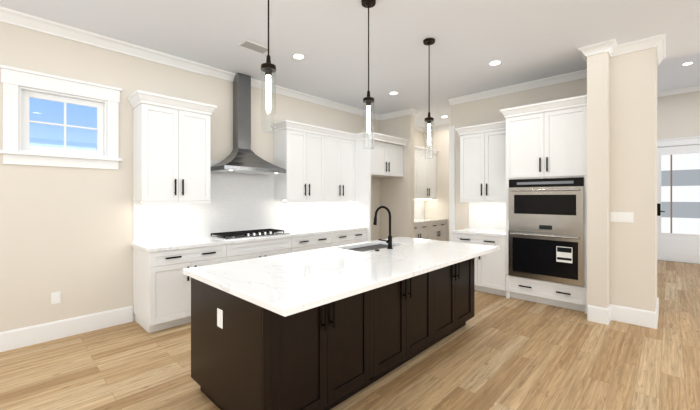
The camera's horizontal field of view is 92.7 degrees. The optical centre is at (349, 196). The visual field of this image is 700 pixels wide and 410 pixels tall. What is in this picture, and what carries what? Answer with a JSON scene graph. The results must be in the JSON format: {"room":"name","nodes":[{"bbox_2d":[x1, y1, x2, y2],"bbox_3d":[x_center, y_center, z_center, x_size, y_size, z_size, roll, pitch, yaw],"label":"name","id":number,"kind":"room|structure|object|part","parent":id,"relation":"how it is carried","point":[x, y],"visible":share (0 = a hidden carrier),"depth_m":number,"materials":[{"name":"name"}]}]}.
{"room":"kitchen","nodes":[
{"label":"kitchen","id":0,"kind":"room"},
{"bbox_2d":[0,22,423,331],"bbox_3d":[-1.754,-0.150,4.830,0.150,3.200,10.720,0,0,44],"label":"wall","id":1,"kind":"structure","parent":0,"point":[67,232],"depth_m":3.60,"materials":[{"name":"beige paint"}]},
{"bbox_2d":[51,291,60,304],"bbox_3d":[-3.002,1.030,3.408,0.009,0.118,0.075,0,0,44],"label":"electrical outlet plate","id":2,"kind":"object","parent":1,"relation":"attached to","point":[55,296],"depth_m":3.40,"materials":[{"name":"white plastic"}]},
{"bbox_2d":[0,65,122,169],"bbox_3d":[-2.983,-0.770,3.501,0.210,0.920,0.970,0,0,44],"label":"window","id":3,"kind":"structure","parent":1,"relation":"in","point":[18,149],"depth_m":3.42,"materials":[{"name":"white wood"}]},
{"bbox_2d":[131,90,210,200],"bbox_3d":[-2.146,-0.550,4.056,0.346,1.200,0.760,0,0,44],"label":"upper cabinet","id":4,"kind":"object","parent":1,"relation":"attached to","point":[172,162],"depth_m":3.88,"materials":[{"name":"white wood"}]},
{"bbox_2d":[0,6,379,351],"bbox_3d":[-2.264,-0.150,4.121,0.093,3.200,8.510,0,0,44],"label":"molding","id":5,"kind":"structure","parent":1,"relation":"attached to","point":[27,336],"depth_m":3.61,"materials":[{"name":"white wood"}]},
{"bbox_2d":[133,159,350,242],"bbox_3d":[-1.253,0.018,5.063,0.247,1.036,3.450,0,0,44],"label":"backsplash","id":6,"kind":"structure","parent":1,"relation":"attached to","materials":[{"name":"tile"}]},
{"bbox_2d":[207,73,285,174],"bbox_3d":[-1.431,-1.044,4.694,0.500,1.404,0.930,0,0,44],"label":"hood","id":7,"kind":"object","parent":1,"relation":"attached to","point":[242,160],"depth_m":4.73,"materials":[{"name":"metal"}]},
{"bbox_2d":[271,121,326,200],"bbox_3d":[-0.797,-0.550,5.467,0.346,1.200,0.823,0,0,44],"label":"upper cabinet","id":8,"kind":"object","parent":1,"relation":"attached to","point":[299,169],"depth_m":5.25,"materials":[{"name":"white wood"}]},
{"bbox_2d":[327,129,354,200],"bbox_3d":[-0.309,-0.550,5.978,0.346,1.200,0.824,0,0,44],"label":"upper cabinet","id":9,"kind":"object","parent":1,"relation":"attached to","point":[340,152],"depth_m":5.88,"materials":[{"name":"white wood"}]},
{"bbox_2d":[355,137,402,176],"bbox_3d":[0.483,-0.720,6.611,0.616,0.620,1.106,0,0,44],"label":"upper cabinet","id":10,"kind":"object","parent":1,"relation":"attached to","point":[385,160],"depth_m":6.23,"materials":[{"name":"white wood"}]},
{"bbox_2d":[414,150,421,197],"bbox_3d":[1.183,-0.490,7.540,0.347,1.080,0.891,0,0,44],"label":"upper cabinet","id":11,"kind":"object","parent":1,"relation":"attached to","point":[417,153],"depth_m":7.67,"materials":[{"name":"white wood"}]},
{"bbox_2d":[422,154,436,197],"bbox_3d":[1.717,-0.490,8.099,0.347,1.080,0.890,0,0,44],"label":"upper cabinet","id":12,"kind":"object","parent":1,"relation":"attached to","point":[424,190],"depth_m":8.02,"materials":[{"name":"white wood"}]},
{"bbox_2d":[0,260,699,409],"bbox_3d":[2.583,1.480,2.746,9.300,0.060,13.700,0,0,44],"label":"floor","id":13,"kind":"structure","parent":0,"point":[497,352],"depth_m":2.84,"materials":[{"name":"brown wood"}]},
{"bbox_2d":[133,245,230,332],"bbox_3d":[-2.000,1.013,4.013,0.616,0.875,0.898,0,0,44],"label":"base cabinet","id":14,"kind":"object","parent":13,"relation":"on","point":[161,290],"depth_m":3.67,"materials":[{"name":"white wood"}]},
{"bbox_2d":[131,225,366,252],"bbox_3d":[-1.118,0.555,4.921,0.636,0.039,3.470,0,0,44],"label":"countertop","id":15,"kind":"structure","parent":14,"relation":"on","point":[228,238],"depth_m":4.31,"materials":[{"name":"white stone"}]},
{"bbox_2d":[208,228,289,240],"bbox_3d":[-1.380,0.508,4.646,0.505,0.055,0.960,0,0,44],"label":"cooktop","id":16,"kind":"object","parent":15,"relation":"in","point":[235,235],"depth_m":4.49,"materials":[{"name":"metal"}]},
{"bbox_2d":[231,237,294,261],"bbox_3d":[-1.416,1.013,4.625,0.616,0.875,1.029,0,0,44],"label":"base cabinet","id":17,"kind":"object","parent":13,"relation":"on","point":[249,249],"depth_m":4.44,"materials":[{"name":"white wood"}]},
{"bbox_2d":[295,233,330,251],"bbox_3d":[-0.811,1.013,5.257,0.616,0.875,0.839,0,0,44],"label":"base cabinet","id":18,"kind":"object","parent":13,"relation":"on","point":[321,240],"depth_m":5.08,"materials":[{"name":"white wood"}]},
{"bbox_2d":[191,258,473,409],"bbox_3d":[0.115,1.012,3.124,1.030,0.875,2.725,0,0,44],"label":"kitchen island","id":19,"kind":"object","parent":13,"relation":"on","point":[328,328],"depth_m":2.25,"materials":[{"name":"brown wood"}]},
{"bbox_2d":[183,238,498,317],"bbox_3d":[0.185,0.555,3.060,1.300,0.039,2.800,0,0,44],"label":"island countertop","id":20,"kind":"structure","parent":19,"relation":"on","point":[285,285],"depth_m":2.40,"materials":[{"name":"white stone"}]},
{"bbox_2d":[347,242,386,249],"bbox_3d":[0.249,0.682,3.676,0.404,0.239,0.784,0,0,44],"label":"sink","id":21,"kind":"object","parent":20,"relation":"in","point":[374,245],"depth_m":3.80,"materials":[{"name":"grey metal"}]},
{"bbox_2d":[373,206,394,249],"bbox_3d":[0.313,0.315,3.505,0.251,0.442,0.159,0,0,44],"label":"faucet","id":22,"kind":"object","parent":20,"relation":"on","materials":[{"name":"black metal"}]},
{"bbox_2d":[331,229,366,246],"bbox_3d":[-0.224,1.013,5.871,0.616,0.875,0.860,0,0,44],"label":"base cabinet","id":23,"kind":"object","parent":13,"relation":"on","point":[356,235],"depth_m":5.66,"materials":[{"name":"white wood"}]},
{"bbox_2d":[414,222,429,239],"bbox_3d":[1.281,1.012,7.446,0.618,0.875,0.891,0,0,44],"label":"base cabinet","id":24,"kind":"object","parent":13,"relation":"on","point":[422,231],"depth_m":7.34,"materials":[{"name":"white wood"}]},
{"bbox_2d":[430,222,445,240],"bbox_3d":[1.815,1.012,8.006,0.618,0.875,0.890,0,0,44],"label":"base cabinet","id":25,"kind":"object","parent":13,"relation":"on","point":[437,230],"depth_m":7.83,"materials":[{"name":"white wood"}]},
{"bbox_2d":[414,218,445,225],"bbox_3d":[1.555,0.555,7.719,0.638,0.039,1.664,0,0,44],"label":"countertop","id":26,"kind":"structure","parent":25,"relation":"on","point":[416,220],"depth_m":7.82,"materials":[{"name":"white stone"}]},
{"bbox_2d":[451,95,586,313],"bbox_3d":[2.450,0.100,4.940,1.853,2.700,0.706,0,0,44],"label":"kitchen cabinet","id":27,"kind":"object","parent":13,"relation":"on","point":[523,186],"depth_m":4.55,"materials":[{"name":"white wood"}]},
{"bbox_2d":[451,227,519,237],"bbox_3d":[2.140,0.555,5.284,0.813,0.039,0.637,0,0,44],"label":"countertop","id":28,"kind":"structure","parent":27,"relation":"on","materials":[{"name":"white stone"}]},
{"bbox_2d":[464,198,519,231],"bbox_3d":[2.275,0.283,5.425,0.813,0.506,0.247,0,0,44],"label":"backsplash","id":29,"kind":"structure","parent":27,"relation":"on","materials":[{"name":"tile"}]},
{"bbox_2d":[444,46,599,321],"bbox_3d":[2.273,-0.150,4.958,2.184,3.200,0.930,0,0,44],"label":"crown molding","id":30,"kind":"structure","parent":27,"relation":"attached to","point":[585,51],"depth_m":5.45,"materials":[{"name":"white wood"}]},
{"bbox_2d":[0,0,699,127],"bbox_3d":[2.583,-2.125,2.746,9.300,0.750,13.700,0,0,44],"label":"ceiling","id":31,"kind":"structure","parent":0,"point":[523,41],"depth_m":3.64,"materials":[{"name":"white paint"}]},
{"bbox_2d":[238,40,271,54],"bbox_3d":[-1.107,-1.744,3.893,0.180,0.010,0.340,0,0,44],"label":"vent register","id":32,"kind":"object","parent":31,"relation":"in","point":[253,46],"depth_m":3.87,"materials":[{"name":"white metal"}]},
{"bbox_2d":[261,0,275,132],"bbox_3d":[-0.546,-1.091,2.237,0.132,1.313,0.132,0,0,44],"label":"pendant light","id":33,"kind":"object","parent":31,"relation":"hanging from","point":[268,68],"visible":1,"depth_m":2.23,"materials":[{"name":"clear glass"}]},
{"bbox_3d":[-0.546,-0.642,2.237,0.096,0.415,0.096,0,0,44],"label":"lamp shade","id":34,"kind":"part","parent":33,"relation":"part of","materials":[{"name":"clear glass"}]},
{"bbox_2d":[292,53,304,58],"bbox_3d":[-0.639,-1.746,4.151,0.168,0.006,0.168,0,0,35],"label":"recessed light","id":35,"kind":"object","parent":31,"relation":"in","point":[296,56],"depth_m":4.14,"materials":[{"name":"white"}]},
{"bbox_2d":[361,0,375,148],"bbox_3d":[0.166,-1.091,2.981,0.132,1.313,0.132,0,0,44],"label":"pendant light","id":36,"kind":"object","parent":31,"relation":"hanging from","point":[368,100],"visible":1,"depth_m":2.97,"materials":[{"name":"clear glass"}]},
{"bbox_3d":[0.166,-0.642,2.981,0.096,0.415,0.096,0,0,44],"label":"lamp shade","id":37,"kind":"part","parent":36,"relation":"part of","materials":[{"name":"clear glass"}]},
{"bbox_2d":[423,38,434,158],"bbox_3d":[0.884,-1.091,3.733,0.132,1.313,0.132,0,0,44],"label":"pendant light","id":38,"kind":"object","parent":31,"relation":"hanging from","point":[429,119],"visible":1,"depth_m":3.72,"materials":[{"name":"clear glass"}]},
{"bbox_3d":[0.884,-0.642,3.733,0.096,0.415,0.096,0,0,44],"label":"lamp shade","id":39,"kind":"part","parent":38,"relation":"part of","materials":[{"name":"clear glass"}]},
{"bbox_2d":[488,60,501,65],"bbox_3d":[1.889,-1.746,4.350,0.168,0.006,0.168,0,0,35],"label":"recessed light","id":40,"kind":"object","parent":31,"relation":"in","point":[496,62],"depth_m":4.33,"materials":[{"name":"white"}]},
{"bbox_2d":[681,62,693,65],"bbox_3d":[6.067,-2.396,6.001,0.168,0.006,0.168,0,0,35],"label":"recessed light","id":41,"kind":"object","parent":31,"relation":"in","point":[687,63],"depth_m":5.99,"materials":[{"name":"white"}]},
{"bbox_2d":[380,114,415,238],"bbox_3d":[0.976,-0.150,7.014,0.780,3.200,0.150,0,0,44],"label":"wall","id":42,"kind":"structure","parent":0,"point":[396,193],"depth_m":6.85,"materials":[{"name":"beige paint"}]},
{"bbox_2d":[380,108,415,129],"bbox_3d":[0.961,-0.150,6.875,0.770,3.200,0.090,0,0,44],"label":"crown molding","id":43,"kind":"structure","parent":42,"relation":"attached to","point":[411,111],"depth_m":6.85,"materials":[{"name":"white wood"}]},
{"bbox_2d":[416,110,419,130],"bbox_3d":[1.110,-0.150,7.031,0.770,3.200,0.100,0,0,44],"label":"crown molding","id":44,"kind":"structure","parent":42,"relation":"attached to","point":[417,127],"depth_m":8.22,"materials":[{"name":"white"}]},
{"bbox_2d":[424,122,451,240],"bbox_3d":[2.548,-0.150,8.029,1.650,3.200,0.150,0,0,44],"label":"wall","id":45,"kind":"structure","parent":0,"point":[438,208],"depth_m":8.21,"materials":[{"name":"beige paint"}]},
{"bbox_2d":[424,125,443,131],"bbox_3d":[2.508,-0.150,7.908,1.580,3.200,0.080,0,0,44],"label":"crown molding","id":46,"kind":"structure","parent":45,"relation":"attached to","point":[441,127],"depth_m":8.25,"materials":[{"name":"white wood"}]},
{"bbox_2d":[452,95,499,229],"bbox_3d":[2.598,-0.475,6.771,0.120,3.850,1.900,0,0,44],"label":"wall","id":47,"kind":"structure","parent":0,"point":[487,110],"depth_m":5.84,"materials":[{"name":"beige paint"}]},
{"bbox_2d":[529,91,699,147],"bbox_3d":[7.867,-0.475,7.068,7.330,3.850,0.150,0,0,44],"label":"wall","id":48,"kind":"structure","parent":0,"point":[679,113],"depth_m":7.44,"materials":[{"name":"beige paint"}]},
{"bbox_2d":[657,136,699,263],"bbox_3d":[7.362,0.068,7.371,1.180,2.765,0.106,0,0,44],"label":"door","id":49,"kind":"structure","parent":48,"relation":"attached to","point":[678,203],"depth_m":7.43,"materials":[{"name":"white"}]},
{"bbox_2d":[668,86,699,94],"bbox_3d":[7.788,-0.475,6.984,7.330,3.850,0.080,0,0,44],"label":"crown molding","id":50,"kind":"structure","parent":48,"relation":"attached to","point":[695,88],"depth_m":7.37,"materials":[{"name":"white wood"}]},
{"bbox_2d":[584,47,659,319],"bbox_3d":[3.286,-0.475,4.025,0.590,3.850,0.820,0,0,44],"label":"wall","id":51,"kind":"structure","parent":0,"point":[623,105],"depth_m":3.84,"materials":[{"name":"beige paint"}]},
{"bbox_2d":[610,212,633,222],"bbox_3d":[3.156,0.234,3.878,0.208,0.115,0.009,0,0,44],"label":"light switch","id":52,"kind":"object","parent":51,"relation":"attached to","point":[614,217],"depth_m":3.87,"materials":[{"name":"white plastic"}]},
{"bbox_2d":[608,33,667,328],"bbox_3d":[3.480,-0.150,4.033,0.480,3.200,0.840,0,0,44],"label":"baseboard","id":53,"kind":"structure","parent":51,"relation":"attached to","point":[644,318],"depth_m":3.80,"materials":[{"name":"white wood"}]}
]}

